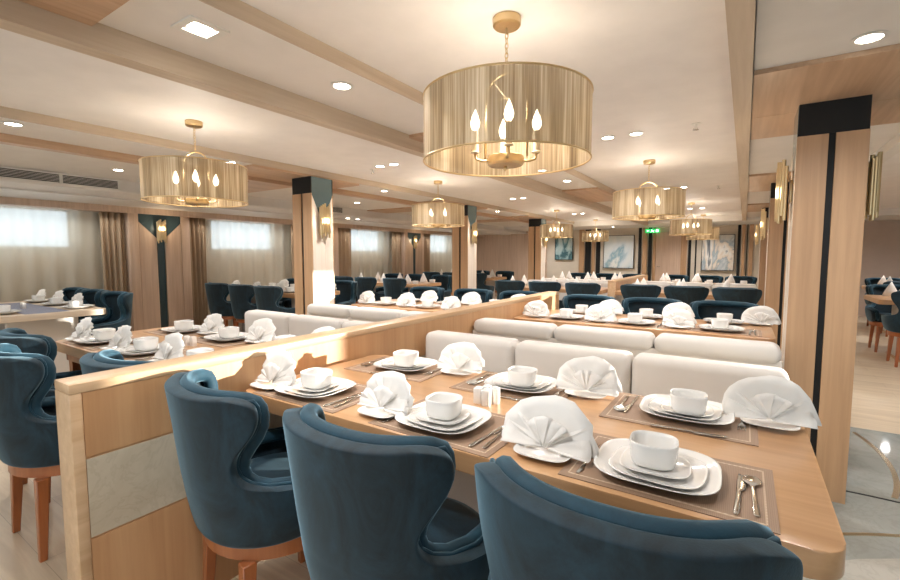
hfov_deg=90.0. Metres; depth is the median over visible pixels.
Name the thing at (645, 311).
cup
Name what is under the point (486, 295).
dining chair
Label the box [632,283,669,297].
cushion
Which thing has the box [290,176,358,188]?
trim
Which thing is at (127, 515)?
wall
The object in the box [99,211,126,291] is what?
drape
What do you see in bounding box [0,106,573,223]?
trim
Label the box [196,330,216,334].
bread plate
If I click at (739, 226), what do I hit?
trim
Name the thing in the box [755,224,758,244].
wall sconce
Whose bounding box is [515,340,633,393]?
cushion
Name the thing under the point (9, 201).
trim
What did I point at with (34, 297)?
cup
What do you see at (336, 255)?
pilaster
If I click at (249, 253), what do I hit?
sheer curtain
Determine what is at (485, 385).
shaker
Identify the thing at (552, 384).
dinner plate
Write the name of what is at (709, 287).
cushion
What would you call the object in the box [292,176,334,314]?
pillar
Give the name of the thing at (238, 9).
trim
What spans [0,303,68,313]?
table runner
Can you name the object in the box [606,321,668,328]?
placemat
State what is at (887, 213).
trim
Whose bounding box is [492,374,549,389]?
salad plate
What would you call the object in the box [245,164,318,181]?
trim
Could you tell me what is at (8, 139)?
trim
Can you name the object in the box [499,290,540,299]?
dining chair
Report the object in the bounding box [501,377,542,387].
saucer
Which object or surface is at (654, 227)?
trim
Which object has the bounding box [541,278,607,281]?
banquette
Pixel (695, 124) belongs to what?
sprinkler
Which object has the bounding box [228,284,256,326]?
dining chair
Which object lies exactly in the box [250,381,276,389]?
bread plate
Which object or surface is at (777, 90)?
ceiling beam
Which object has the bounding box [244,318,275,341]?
napkin
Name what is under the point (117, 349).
dinner plate
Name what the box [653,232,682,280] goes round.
door
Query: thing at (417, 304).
dinner plate
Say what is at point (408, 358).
cup
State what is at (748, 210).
trim
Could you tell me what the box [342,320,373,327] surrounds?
cushion
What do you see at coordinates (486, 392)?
shaker
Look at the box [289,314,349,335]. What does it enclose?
cushion
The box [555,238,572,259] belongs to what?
painting
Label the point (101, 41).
ceiling beam
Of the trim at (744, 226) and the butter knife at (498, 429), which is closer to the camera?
the butter knife at (498, 429)
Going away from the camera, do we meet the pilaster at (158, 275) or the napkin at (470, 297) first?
the napkin at (470, 297)
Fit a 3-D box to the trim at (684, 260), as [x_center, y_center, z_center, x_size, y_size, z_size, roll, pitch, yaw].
[5.835,-0.576,11.209,0.090,2.000,0.030,3,5,33]
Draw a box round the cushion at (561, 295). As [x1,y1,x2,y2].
[557,280,581,299]
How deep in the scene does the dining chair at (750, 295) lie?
5.48 m
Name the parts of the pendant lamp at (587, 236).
lamp shade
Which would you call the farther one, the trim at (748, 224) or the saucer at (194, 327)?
the trim at (748, 224)
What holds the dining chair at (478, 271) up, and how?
on the floor
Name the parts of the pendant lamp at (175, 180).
lamp shade, chain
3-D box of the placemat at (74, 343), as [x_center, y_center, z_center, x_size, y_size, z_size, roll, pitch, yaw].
[-2.068,0.315,2.716,0.430,0.002,0.300,3,5,33]
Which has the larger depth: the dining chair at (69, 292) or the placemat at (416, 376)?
the dining chair at (69, 292)
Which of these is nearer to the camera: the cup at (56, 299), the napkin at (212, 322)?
the napkin at (212, 322)
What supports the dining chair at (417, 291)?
on the floor
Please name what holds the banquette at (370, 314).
on the floor
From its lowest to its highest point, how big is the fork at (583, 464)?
0.008 m
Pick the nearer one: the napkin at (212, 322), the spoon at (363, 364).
the spoon at (363, 364)
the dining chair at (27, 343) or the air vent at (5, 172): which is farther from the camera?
the air vent at (5, 172)
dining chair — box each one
[0,328,81,502]
[0,343,60,562]
[62,287,88,300]
[78,289,109,320]
[78,291,132,335]
[79,349,155,374]
[164,368,305,579]
[205,282,235,326]
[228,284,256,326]
[254,285,294,313]
[279,278,293,307]
[282,403,489,579]
[334,276,357,303]
[335,280,357,304]
[354,277,384,301]
[376,273,402,292]
[383,278,406,298]
[403,274,422,292]
[409,286,444,301]
[423,272,439,286]
[431,275,451,296]
[442,272,451,294]
[454,288,492,302]
[474,455,802,579]
[477,270,489,274]
[477,273,493,290]
[495,271,513,292]
[495,280,524,299]
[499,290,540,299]
[528,281,563,308]
[562,294,615,308]
[565,282,600,294]
[571,273,591,278]
[596,273,617,279]
[620,284,660,313]
[622,274,644,277]
[622,297,681,314]
[664,285,708,304]
[669,275,688,281]
[689,300,758,319]
[699,275,723,282]
[712,287,761,303]
[725,276,756,283]
[864,277,899,325]
[865,284,899,351]
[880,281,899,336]
[881,291,899,366]
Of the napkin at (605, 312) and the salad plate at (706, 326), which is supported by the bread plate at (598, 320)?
the napkin at (605, 312)
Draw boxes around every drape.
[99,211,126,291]
[189,217,207,324]
[291,225,293,277]
[338,228,350,276]
[392,232,400,273]
[424,234,429,271]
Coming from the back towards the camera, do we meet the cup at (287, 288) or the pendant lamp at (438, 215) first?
the cup at (287, 288)
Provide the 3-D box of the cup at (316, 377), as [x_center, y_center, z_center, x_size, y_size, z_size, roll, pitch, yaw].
[-0.515,0.342,1.738,0.108,0.060,0.104,2,5,26]
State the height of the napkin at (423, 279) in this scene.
0.191 m
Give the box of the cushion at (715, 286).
[711,285,757,299]
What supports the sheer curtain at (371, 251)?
hanging from the wall
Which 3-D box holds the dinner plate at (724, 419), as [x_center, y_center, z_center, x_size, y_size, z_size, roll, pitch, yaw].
[0.770,0.396,1.472,0.272,0.023,0.253,3,5,31]
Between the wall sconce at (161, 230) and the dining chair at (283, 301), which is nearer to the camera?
the wall sconce at (161, 230)
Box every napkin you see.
[36,289,45,295]
[48,290,63,301]
[67,293,83,304]
[70,317,93,337]
[106,325,132,347]
[151,332,185,359]
[198,313,224,332]
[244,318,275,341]
[254,350,295,387]
[276,282,284,290]
[279,279,288,286]
[311,326,334,333]
[357,371,413,415]
[358,291,374,302]
[375,272,380,280]
[395,293,415,305]
[405,274,411,283]
[420,273,426,281]
[420,290,437,301]
[437,342,484,373]
[441,296,460,308]
[461,292,481,303]
[500,395,598,462]
[510,294,524,297]
[521,275,527,284]
[522,300,549,315]
[556,356,622,396]
[584,303,616,321]
[600,299,623,313]
[640,277,647,284]
[659,273,666,280]
[662,302,694,316]
[662,309,696,327]
[665,273,670,281]
[691,274,699,281]
[722,375,821,428]
[727,275,733,282]
[741,306,781,324]
[878,275,885,283]
[882,282,896,295]
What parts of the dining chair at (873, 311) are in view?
leg, leg, backrest, seat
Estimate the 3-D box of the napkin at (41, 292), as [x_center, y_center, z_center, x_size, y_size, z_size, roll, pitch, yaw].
[-4.776,0.048,5.247,0.228,0.120,0.087,2,5,27]
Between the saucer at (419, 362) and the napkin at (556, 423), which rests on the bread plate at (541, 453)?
the napkin at (556, 423)
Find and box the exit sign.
[645,228,659,232]
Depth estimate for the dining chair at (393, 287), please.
7.88 m
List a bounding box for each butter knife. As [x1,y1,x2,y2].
[323,393,358,406]
[468,424,503,446]
[500,395,521,399]
[623,396,639,411]
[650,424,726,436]
[733,473,746,514]
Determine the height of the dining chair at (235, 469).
0.883 m
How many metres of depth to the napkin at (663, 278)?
8.65 m
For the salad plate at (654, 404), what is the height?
0.014 m
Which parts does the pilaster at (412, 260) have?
oak panel, oak panel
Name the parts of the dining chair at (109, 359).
backrest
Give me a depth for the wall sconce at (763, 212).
4.89 m
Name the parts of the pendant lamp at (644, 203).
lamp shade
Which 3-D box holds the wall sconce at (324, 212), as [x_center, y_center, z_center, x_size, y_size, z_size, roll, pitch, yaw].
[-1.239,-0.686,4.468,0.073,0.335,0.130,3,5,33]
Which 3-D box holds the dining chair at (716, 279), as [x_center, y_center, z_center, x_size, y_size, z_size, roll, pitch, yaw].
[5.087,0.158,8.914,0.565,0.883,0.562,3,5,33]
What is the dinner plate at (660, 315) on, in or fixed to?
on the dining table at (767, 332)
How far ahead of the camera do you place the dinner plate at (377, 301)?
4.74 m
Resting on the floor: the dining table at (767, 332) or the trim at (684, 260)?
the dining table at (767, 332)
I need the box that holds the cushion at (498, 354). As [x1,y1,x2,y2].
[426,330,519,372]
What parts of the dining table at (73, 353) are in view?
leg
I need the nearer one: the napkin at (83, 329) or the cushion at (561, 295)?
the napkin at (83, 329)
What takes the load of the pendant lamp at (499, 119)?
hanging from the ceiling at (657, 69)
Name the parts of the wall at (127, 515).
post, panel, panel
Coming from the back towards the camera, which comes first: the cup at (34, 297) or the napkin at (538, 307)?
the cup at (34, 297)
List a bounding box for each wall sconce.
[156,219,166,242]
[319,203,330,237]
[413,235,416,248]
[471,222,476,243]
[543,238,546,246]
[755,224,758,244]
[760,208,768,239]
[774,160,792,223]
[865,151,882,220]
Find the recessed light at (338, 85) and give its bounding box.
[330,81,353,90]
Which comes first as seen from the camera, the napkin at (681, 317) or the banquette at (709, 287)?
the napkin at (681, 317)
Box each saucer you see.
[86,337,110,340]
[126,346,158,351]
[172,326,198,330]
[215,334,244,338]
[292,381,337,391]
[388,360,424,366]
[416,409,469,424]
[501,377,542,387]
[620,448,691,478]
[624,319,645,322]
[660,400,713,416]
[708,325,732,329]
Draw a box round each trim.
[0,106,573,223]
[0,117,570,223]
[0,133,548,223]
[0,144,528,226]
[0,166,525,234]
[0,177,526,233]
[0,196,483,237]
[18,0,128,25]
[199,0,668,219]
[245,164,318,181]
[248,181,290,192]
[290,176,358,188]
[367,207,411,212]
[409,132,423,142]
[418,200,469,204]
[471,205,487,209]
[477,219,509,222]
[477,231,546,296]
[504,208,899,230]
[507,216,541,219]
[562,187,612,197]
[578,230,584,272]
[581,196,612,201]
[585,229,591,272]
[591,229,595,273]
[595,229,600,273]
[638,228,641,273]
[642,228,647,274]
[647,227,651,280]
[652,227,655,280]
[682,235,686,274]
[687,240,691,281]
[694,240,696,275]
[725,0,755,220]
[736,225,740,275]
[740,224,745,275]
[745,224,748,275]
[747,203,768,208]
[747,209,760,211]
[748,171,790,185]
[748,185,769,191]
[748,224,753,275]
[751,98,899,139]
[803,559,899,579]
[843,533,899,536]
[846,490,899,502]
[852,432,899,498]
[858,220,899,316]
[869,133,899,162]
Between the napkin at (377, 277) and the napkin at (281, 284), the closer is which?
the napkin at (281, 284)
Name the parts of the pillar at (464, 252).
panel, panel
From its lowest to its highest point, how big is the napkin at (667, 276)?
0.191 m
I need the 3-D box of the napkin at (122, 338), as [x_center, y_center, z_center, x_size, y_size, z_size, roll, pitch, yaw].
[-1.830,0.256,2.504,0.228,0.120,0.087,3,5,33]
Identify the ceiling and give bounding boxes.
[0,0,899,221]
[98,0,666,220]
[747,0,899,216]
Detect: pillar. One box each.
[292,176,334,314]
[452,205,476,295]
[528,219,545,279]
[757,208,768,305]
[764,182,788,360]
[781,94,872,503]
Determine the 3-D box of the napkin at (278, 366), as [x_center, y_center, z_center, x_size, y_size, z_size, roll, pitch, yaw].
[-0.696,0.306,1.803,0.245,0.124,0.087,3,5,32]
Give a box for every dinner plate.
[0,309,21,314]
[23,299,48,302]
[40,301,68,305]
[59,304,93,308]
[73,336,109,344]
[113,343,159,355]
[160,325,200,332]
[204,332,246,341]
[274,377,355,397]
[372,301,395,304]
[373,357,437,371]
[395,402,491,433]
[412,304,440,308]
[484,372,556,393]
[549,313,583,319]
[594,438,721,494]
[616,318,655,324]
[639,394,734,424]
[642,314,662,318]
[699,324,743,331]
[703,318,743,324]
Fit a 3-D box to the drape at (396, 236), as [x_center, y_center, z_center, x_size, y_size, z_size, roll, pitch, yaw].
[-1.294,-0.495,10.930,0.089,1.840,0.388,3,5,33]
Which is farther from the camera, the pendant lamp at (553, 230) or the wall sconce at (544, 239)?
the wall sconce at (544, 239)
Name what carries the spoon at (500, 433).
on the placemat at (461, 441)
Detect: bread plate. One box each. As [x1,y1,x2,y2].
[64,336,90,340]
[100,345,132,349]
[148,358,165,360]
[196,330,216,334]
[244,339,264,342]
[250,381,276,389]
[357,406,395,417]
[440,369,471,375]
[513,443,569,462]
[564,389,606,398]
[590,319,607,322]
[667,325,689,328]
[740,418,800,430]
[750,322,772,325]
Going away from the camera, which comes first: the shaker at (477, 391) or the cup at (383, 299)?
the shaker at (477, 391)
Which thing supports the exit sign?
hanging from the wall at (554, 267)
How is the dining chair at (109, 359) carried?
on the floor
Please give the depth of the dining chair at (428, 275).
11.05 m
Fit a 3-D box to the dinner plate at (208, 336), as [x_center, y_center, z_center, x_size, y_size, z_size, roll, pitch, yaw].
[-1.367,0.296,2.800,0.272,0.023,0.253,3,5,31]
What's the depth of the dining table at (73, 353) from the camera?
2.69 m
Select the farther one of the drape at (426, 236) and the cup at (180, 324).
the drape at (426, 236)
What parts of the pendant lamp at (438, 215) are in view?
lamp shade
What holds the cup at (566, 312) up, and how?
on the saucer
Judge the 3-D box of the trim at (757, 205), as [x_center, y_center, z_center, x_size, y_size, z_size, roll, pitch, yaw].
[5.059,-1.306,6.929,0.800,0.020,0.718,3,5,33]
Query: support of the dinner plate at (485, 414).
on the placemat at (461, 441)
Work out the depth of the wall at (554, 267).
11.76 m
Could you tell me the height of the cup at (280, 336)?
0.060 m
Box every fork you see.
[576,443,599,472]
[737,420,745,430]
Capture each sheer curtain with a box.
[0,205,103,302]
[205,219,291,329]
[351,229,391,287]
[430,235,451,295]
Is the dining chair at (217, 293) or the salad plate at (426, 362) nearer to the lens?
the salad plate at (426, 362)
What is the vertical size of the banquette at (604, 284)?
0.815 m
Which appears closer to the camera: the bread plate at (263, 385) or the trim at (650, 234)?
the bread plate at (263, 385)
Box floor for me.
[0,297,899,579]
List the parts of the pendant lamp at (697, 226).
lamp shade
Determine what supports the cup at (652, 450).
on the saucer at (682, 470)
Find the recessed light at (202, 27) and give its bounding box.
[170,14,229,42]
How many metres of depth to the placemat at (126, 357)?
2.31 m
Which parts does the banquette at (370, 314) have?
panel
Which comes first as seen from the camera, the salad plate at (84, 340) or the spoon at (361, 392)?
the spoon at (361, 392)
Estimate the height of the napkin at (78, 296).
0.124 m
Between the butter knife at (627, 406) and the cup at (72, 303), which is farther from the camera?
the cup at (72, 303)
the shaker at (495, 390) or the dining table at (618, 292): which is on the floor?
the dining table at (618, 292)
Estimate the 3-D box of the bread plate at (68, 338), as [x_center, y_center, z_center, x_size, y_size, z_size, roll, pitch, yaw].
[-2.294,0.301,2.791,0.152,0.012,0.141,3,5,33]
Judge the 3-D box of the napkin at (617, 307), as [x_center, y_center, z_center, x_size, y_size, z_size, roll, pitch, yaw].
[1.426,0.144,3.992,0.228,0.120,0.087,2,5,27]
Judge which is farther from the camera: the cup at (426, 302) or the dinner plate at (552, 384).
the cup at (426, 302)
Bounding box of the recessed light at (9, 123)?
[0,121,25,126]
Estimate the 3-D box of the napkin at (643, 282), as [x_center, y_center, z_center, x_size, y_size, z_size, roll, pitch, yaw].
[3.005,-0.102,6.984,0.168,0.191,0.100,3,5,33]
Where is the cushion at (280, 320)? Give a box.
[245,310,296,335]
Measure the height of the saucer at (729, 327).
0.012 m
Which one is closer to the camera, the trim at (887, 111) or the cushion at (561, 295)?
the trim at (887, 111)
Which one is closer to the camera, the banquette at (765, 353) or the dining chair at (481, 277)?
the banquette at (765, 353)
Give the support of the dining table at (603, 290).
on the floor
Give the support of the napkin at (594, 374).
on the bread plate at (586, 394)
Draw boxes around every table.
[0,301,105,372]
[55,326,255,370]
[240,288,339,331]
[246,355,845,579]
[351,299,468,311]
[373,281,440,291]
[484,277,506,298]
[514,309,775,342]
[523,285,607,293]
[615,290,714,299]
[861,285,885,332]
[864,295,899,361]
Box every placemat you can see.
[63,337,133,350]
[121,349,186,360]
[145,330,199,336]
[197,337,249,347]
[253,383,366,412]
[344,356,443,381]
[368,399,508,457]
[449,371,569,401]
[538,315,592,322]
[558,432,780,534]
[599,393,758,446]
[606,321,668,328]
[687,325,761,336]
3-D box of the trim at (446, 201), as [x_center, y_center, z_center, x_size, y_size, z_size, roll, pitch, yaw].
[-0.079,-1.293,6.764,0.460,0.020,0.718,3,5,33]
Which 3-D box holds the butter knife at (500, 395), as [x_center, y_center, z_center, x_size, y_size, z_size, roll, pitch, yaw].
[0.211,0.392,1.639,0.202,0.006,0.020,2,5,30]
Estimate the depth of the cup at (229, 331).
2.75 m
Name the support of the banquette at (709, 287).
on the floor
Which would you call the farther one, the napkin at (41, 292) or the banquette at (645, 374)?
the napkin at (41, 292)
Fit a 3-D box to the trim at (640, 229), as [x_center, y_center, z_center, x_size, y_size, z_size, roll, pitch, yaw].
[4.958,-0.620,11.784,0.070,2.000,0.025,3,5,33]
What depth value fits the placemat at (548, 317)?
3.68 m
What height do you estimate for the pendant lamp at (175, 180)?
0.540 m
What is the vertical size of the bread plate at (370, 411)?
0.012 m
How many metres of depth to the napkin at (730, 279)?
8.05 m
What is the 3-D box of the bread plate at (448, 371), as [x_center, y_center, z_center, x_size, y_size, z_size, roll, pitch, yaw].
[0.041,0.361,1.999,0.152,0.012,0.141,3,5,31]
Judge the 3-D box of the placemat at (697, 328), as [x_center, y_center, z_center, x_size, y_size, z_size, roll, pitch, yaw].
[1.916,0.282,3.144,0.430,0.002,0.300,3,5,33]
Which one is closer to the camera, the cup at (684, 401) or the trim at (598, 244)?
the cup at (684, 401)
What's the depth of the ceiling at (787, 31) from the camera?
1.62 m
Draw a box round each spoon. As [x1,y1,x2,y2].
[334,392,361,406]
[361,358,385,365]
[467,373,488,383]
[482,425,503,447]
[613,396,628,410]
[741,475,762,516]
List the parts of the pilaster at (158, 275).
oak panel, oak panel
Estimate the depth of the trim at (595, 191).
5.47 m
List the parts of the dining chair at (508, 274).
backrest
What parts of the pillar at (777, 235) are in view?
panel, panel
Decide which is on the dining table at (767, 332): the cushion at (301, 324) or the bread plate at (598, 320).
the bread plate at (598, 320)
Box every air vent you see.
[0,166,119,189]
[333,206,342,212]
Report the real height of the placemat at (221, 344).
0.002 m
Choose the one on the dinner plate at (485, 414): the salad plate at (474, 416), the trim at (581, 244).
the salad plate at (474, 416)
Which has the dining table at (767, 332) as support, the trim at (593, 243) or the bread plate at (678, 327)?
the bread plate at (678, 327)
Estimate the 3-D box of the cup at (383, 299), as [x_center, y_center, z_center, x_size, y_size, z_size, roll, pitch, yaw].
[-0.687,0.108,4.834,0.108,0.060,0.104,2,5,27]
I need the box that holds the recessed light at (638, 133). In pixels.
[628,131,644,135]
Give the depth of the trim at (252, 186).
5.11 m
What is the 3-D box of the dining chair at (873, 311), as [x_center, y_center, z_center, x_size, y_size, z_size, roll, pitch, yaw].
[5.901,0.378,6.001,0.565,0.883,0.562,3,5,33]
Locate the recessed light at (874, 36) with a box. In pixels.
[849,30,890,45]
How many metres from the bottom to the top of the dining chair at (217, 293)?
0.883 m
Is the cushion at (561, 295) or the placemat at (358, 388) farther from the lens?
the cushion at (561, 295)
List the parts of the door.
frame, frame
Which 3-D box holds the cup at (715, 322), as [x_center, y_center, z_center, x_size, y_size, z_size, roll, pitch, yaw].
[1.891,0.235,3.154,0.108,0.060,0.104,2,5,27]
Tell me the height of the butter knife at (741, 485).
0.006 m
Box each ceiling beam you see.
[0,0,647,224]
[752,43,899,117]
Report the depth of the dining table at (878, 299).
5.65 m
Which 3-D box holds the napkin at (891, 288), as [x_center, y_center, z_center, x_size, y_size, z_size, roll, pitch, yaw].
[5.706,-0.014,5.819,0.168,0.191,0.100,3,5,33]
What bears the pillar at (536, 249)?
on the floor
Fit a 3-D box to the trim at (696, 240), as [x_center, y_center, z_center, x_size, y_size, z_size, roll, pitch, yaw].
[6.038,-0.566,11.080,0.030,2.000,0.025,3,5,33]
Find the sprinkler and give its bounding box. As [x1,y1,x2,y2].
[691,122,700,130]
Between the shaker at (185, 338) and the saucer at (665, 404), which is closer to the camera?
the saucer at (665, 404)
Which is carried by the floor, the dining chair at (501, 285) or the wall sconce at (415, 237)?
the dining chair at (501, 285)
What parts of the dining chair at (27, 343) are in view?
leg, backrest, leg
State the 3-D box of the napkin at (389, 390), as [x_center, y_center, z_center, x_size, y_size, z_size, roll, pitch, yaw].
[-0.209,0.332,1.496,0.228,0.120,0.087,3,5,35]
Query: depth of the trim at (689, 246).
11.13 m
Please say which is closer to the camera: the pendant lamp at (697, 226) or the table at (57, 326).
the table at (57, 326)
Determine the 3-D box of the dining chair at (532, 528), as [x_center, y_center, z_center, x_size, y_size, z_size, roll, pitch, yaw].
[0.350,0.761,0.920,0.565,0.883,0.562,3,5,33]
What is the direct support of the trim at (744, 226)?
attached to the wall at (554, 267)
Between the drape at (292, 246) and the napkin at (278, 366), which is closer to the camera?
the napkin at (278, 366)
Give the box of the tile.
[831,427,899,559]
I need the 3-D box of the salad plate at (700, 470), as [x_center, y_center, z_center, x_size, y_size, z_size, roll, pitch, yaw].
[0.495,0.424,1.074,0.208,0.014,0.193,3,5,36]
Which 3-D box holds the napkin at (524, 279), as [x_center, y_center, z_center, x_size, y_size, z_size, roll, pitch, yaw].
[1.331,-0.185,8.076,0.168,0.191,0.100,3,5,33]
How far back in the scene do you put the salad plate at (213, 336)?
2.77 m
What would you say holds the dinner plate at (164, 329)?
on the placemat at (156, 332)
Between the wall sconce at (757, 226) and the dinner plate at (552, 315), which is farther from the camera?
the wall sconce at (757, 226)
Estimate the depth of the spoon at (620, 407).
1.53 m
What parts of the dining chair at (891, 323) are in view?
leg, backrest, leg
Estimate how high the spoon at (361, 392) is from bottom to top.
0.007 m
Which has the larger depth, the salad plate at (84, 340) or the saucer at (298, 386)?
the salad plate at (84, 340)
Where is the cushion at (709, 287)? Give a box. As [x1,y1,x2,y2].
[671,284,711,299]
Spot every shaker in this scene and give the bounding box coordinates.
[183,335,189,345]
[189,336,196,346]
[473,386,482,403]
[481,388,490,406]
[482,384,491,388]
[491,386,499,404]
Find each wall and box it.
[54,291,558,579]
[547,220,885,287]
[607,274,647,303]
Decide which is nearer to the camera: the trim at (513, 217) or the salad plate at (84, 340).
the salad plate at (84, 340)
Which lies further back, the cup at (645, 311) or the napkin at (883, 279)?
the napkin at (883, 279)
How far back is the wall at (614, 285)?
7.15 m
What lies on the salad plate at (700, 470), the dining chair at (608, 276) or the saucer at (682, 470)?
the saucer at (682, 470)
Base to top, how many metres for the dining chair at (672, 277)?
0.883 m
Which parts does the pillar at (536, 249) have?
panel, panel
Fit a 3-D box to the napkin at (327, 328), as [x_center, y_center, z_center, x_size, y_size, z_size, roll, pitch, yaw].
[-0.679,0.260,2.422,0.245,0.124,0.087,2,5,27]
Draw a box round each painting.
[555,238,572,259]
[603,235,634,268]
[701,234,734,270]
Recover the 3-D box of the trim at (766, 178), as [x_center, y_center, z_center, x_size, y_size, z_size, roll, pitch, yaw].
[3.445,-1.120,4.467,0.800,0.020,0.718,3,5,33]
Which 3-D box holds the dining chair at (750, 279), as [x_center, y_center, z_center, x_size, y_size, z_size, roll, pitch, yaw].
[5.547,0.180,8.614,0.565,0.883,0.562,3,5,33]
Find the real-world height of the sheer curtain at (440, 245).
1.840 m
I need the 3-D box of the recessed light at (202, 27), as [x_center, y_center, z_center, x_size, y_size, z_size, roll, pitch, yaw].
[-0.869,-0.908,1.567,0.134,0.006,0.134,3,5,33]
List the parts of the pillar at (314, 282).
panel, panel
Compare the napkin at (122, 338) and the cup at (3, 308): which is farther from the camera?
the cup at (3, 308)
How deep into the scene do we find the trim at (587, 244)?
12.49 m
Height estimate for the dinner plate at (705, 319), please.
0.023 m
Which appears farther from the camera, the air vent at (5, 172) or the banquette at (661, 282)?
the banquette at (661, 282)
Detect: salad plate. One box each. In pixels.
[80,337,109,342]
[120,345,158,353]
[168,326,199,331]
[211,333,245,339]
[284,380,345,395]
[381,359,430,368]
[407,407,480,430]
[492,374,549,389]
[608,445,708,488]
[648,397,721,419]
[704,325,738,329]
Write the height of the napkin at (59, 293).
0.128 m
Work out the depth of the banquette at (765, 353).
2.65 m
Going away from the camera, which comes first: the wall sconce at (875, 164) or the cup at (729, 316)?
the wall sconce at (875, 164)
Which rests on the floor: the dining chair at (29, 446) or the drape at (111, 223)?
the dining chair at (29, 446)
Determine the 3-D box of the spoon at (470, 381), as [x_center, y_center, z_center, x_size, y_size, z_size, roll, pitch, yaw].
[0.123,0.372,1.894,0.042,0.007,0.189,3,5,31]
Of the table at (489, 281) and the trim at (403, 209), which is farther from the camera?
the table at (489, 281)
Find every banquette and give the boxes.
[245,310,373,335]
[307,303,429,321]
[426,330,788,512]
[473,318,781,367]
[528,280,607,299]
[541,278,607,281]
[632,283,757,299]
[640,281,756,286]
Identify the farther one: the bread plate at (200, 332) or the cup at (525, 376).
the bread plate at (200, 332)
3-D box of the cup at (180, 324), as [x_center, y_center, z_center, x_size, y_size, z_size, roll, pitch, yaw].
[-1.819,0.240,3.078,0.108,0.060,0.104,2,5,27]
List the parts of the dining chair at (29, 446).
leg, backrest, leg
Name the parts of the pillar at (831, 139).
panel, panel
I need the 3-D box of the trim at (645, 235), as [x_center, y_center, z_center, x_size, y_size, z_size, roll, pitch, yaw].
[5.057,-0.615,11.717,0.110,2.000,0.030,3,5,33]
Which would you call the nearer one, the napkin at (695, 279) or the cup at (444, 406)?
the cup at (444, 406)
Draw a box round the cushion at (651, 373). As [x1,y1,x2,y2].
[631,353,788,403]
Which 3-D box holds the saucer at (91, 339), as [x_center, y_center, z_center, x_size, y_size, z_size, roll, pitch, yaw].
[-2.095,0.296,2.714,0.154,0.012,0.143,2,5,28]
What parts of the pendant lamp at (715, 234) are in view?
lamp shade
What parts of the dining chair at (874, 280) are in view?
backrest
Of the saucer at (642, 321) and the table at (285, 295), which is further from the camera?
the table at (285, 295)
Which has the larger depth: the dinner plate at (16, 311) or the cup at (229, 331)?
the dinner plate at (16, 311)
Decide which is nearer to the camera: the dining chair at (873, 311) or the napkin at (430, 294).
the napkin at (430, 294)
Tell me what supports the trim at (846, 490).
on the tile
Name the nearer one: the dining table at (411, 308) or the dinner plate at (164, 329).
the dinner plate at (164, 329)
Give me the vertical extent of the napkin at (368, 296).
0.124 m
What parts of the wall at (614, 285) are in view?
post, panel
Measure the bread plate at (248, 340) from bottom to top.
0.012 m
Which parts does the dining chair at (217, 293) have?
backrest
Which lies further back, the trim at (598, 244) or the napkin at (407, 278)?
the trim at (598, 244)
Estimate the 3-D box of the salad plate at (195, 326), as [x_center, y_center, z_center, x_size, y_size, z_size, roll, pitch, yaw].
[-1.821,0.271,3.100,0.208,0.014,0.193,3,5,36]
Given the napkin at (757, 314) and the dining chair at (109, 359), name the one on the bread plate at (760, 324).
the napkin at (757, 314)
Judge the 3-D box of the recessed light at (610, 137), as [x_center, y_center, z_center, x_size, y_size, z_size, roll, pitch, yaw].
[1.135,-1.094,3.235,0.112,0.006,0.112,3,5,33]
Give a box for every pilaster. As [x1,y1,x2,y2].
[123,213,192,330]
[333,227,338,276]
[401,232,423,278]
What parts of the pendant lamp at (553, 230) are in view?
lamp shade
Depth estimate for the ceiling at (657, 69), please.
2.25 m
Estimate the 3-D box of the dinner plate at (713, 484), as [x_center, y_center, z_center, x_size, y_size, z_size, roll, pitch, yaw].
[0.494,0.425,1.080,0.272,0.023,0.253,3,5,31]
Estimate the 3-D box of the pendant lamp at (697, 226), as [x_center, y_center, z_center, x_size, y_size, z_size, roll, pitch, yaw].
[3.859,-1.126,7.210,0.626,0.540,0.626,-1,4,-7]
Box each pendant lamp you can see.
[138,119,248,207]
[412,180,464,228]
[422,11,593,176]
[540,210,572,238]
[582,219,608,241]
[612,159,685,220]
[670,202,712,235]
[686,214,719,240]
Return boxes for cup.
[0,305,10,311]
[32,295,44,299]
[49,297,62,302]
[68,300,82,306]
[92,328,115,339]
[133,336,158,350]
[174,320,193,329]
[186,347,213,355]
[218,326,238,337]
[274,335,295,339]
[286,287,294,290]
[300,367,331,388]
[380,297,391,302]
[393,350,418,366]
[422,299,432,305]
[425,392,462,420]
[508,366,536,386]
[559,308,572,316]
[576,304,587,311]
[627,313,642,321]
[630,430,678,470]
[639,308,652,315]
[670,388,707,415]
[711,318,728,328]
[717,313,732,321]
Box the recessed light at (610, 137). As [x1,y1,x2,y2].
[600,135,615,139]
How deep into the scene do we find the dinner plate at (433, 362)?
2.08 m
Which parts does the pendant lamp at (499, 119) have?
arm, chain, lamp shade, arm, arm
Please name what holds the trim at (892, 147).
attached to the ceiling at (657, 69)
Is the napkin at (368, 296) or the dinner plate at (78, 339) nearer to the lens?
the dinner plate at (78, 339)
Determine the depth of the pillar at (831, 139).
2.29 m
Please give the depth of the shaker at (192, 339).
2.59 m
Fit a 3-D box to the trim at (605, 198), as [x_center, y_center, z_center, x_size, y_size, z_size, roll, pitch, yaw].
[2.072,-1.245,6.127,0.420,0.020,0.558,3,5,33]
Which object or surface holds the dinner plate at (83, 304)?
on the table at (57, 326)

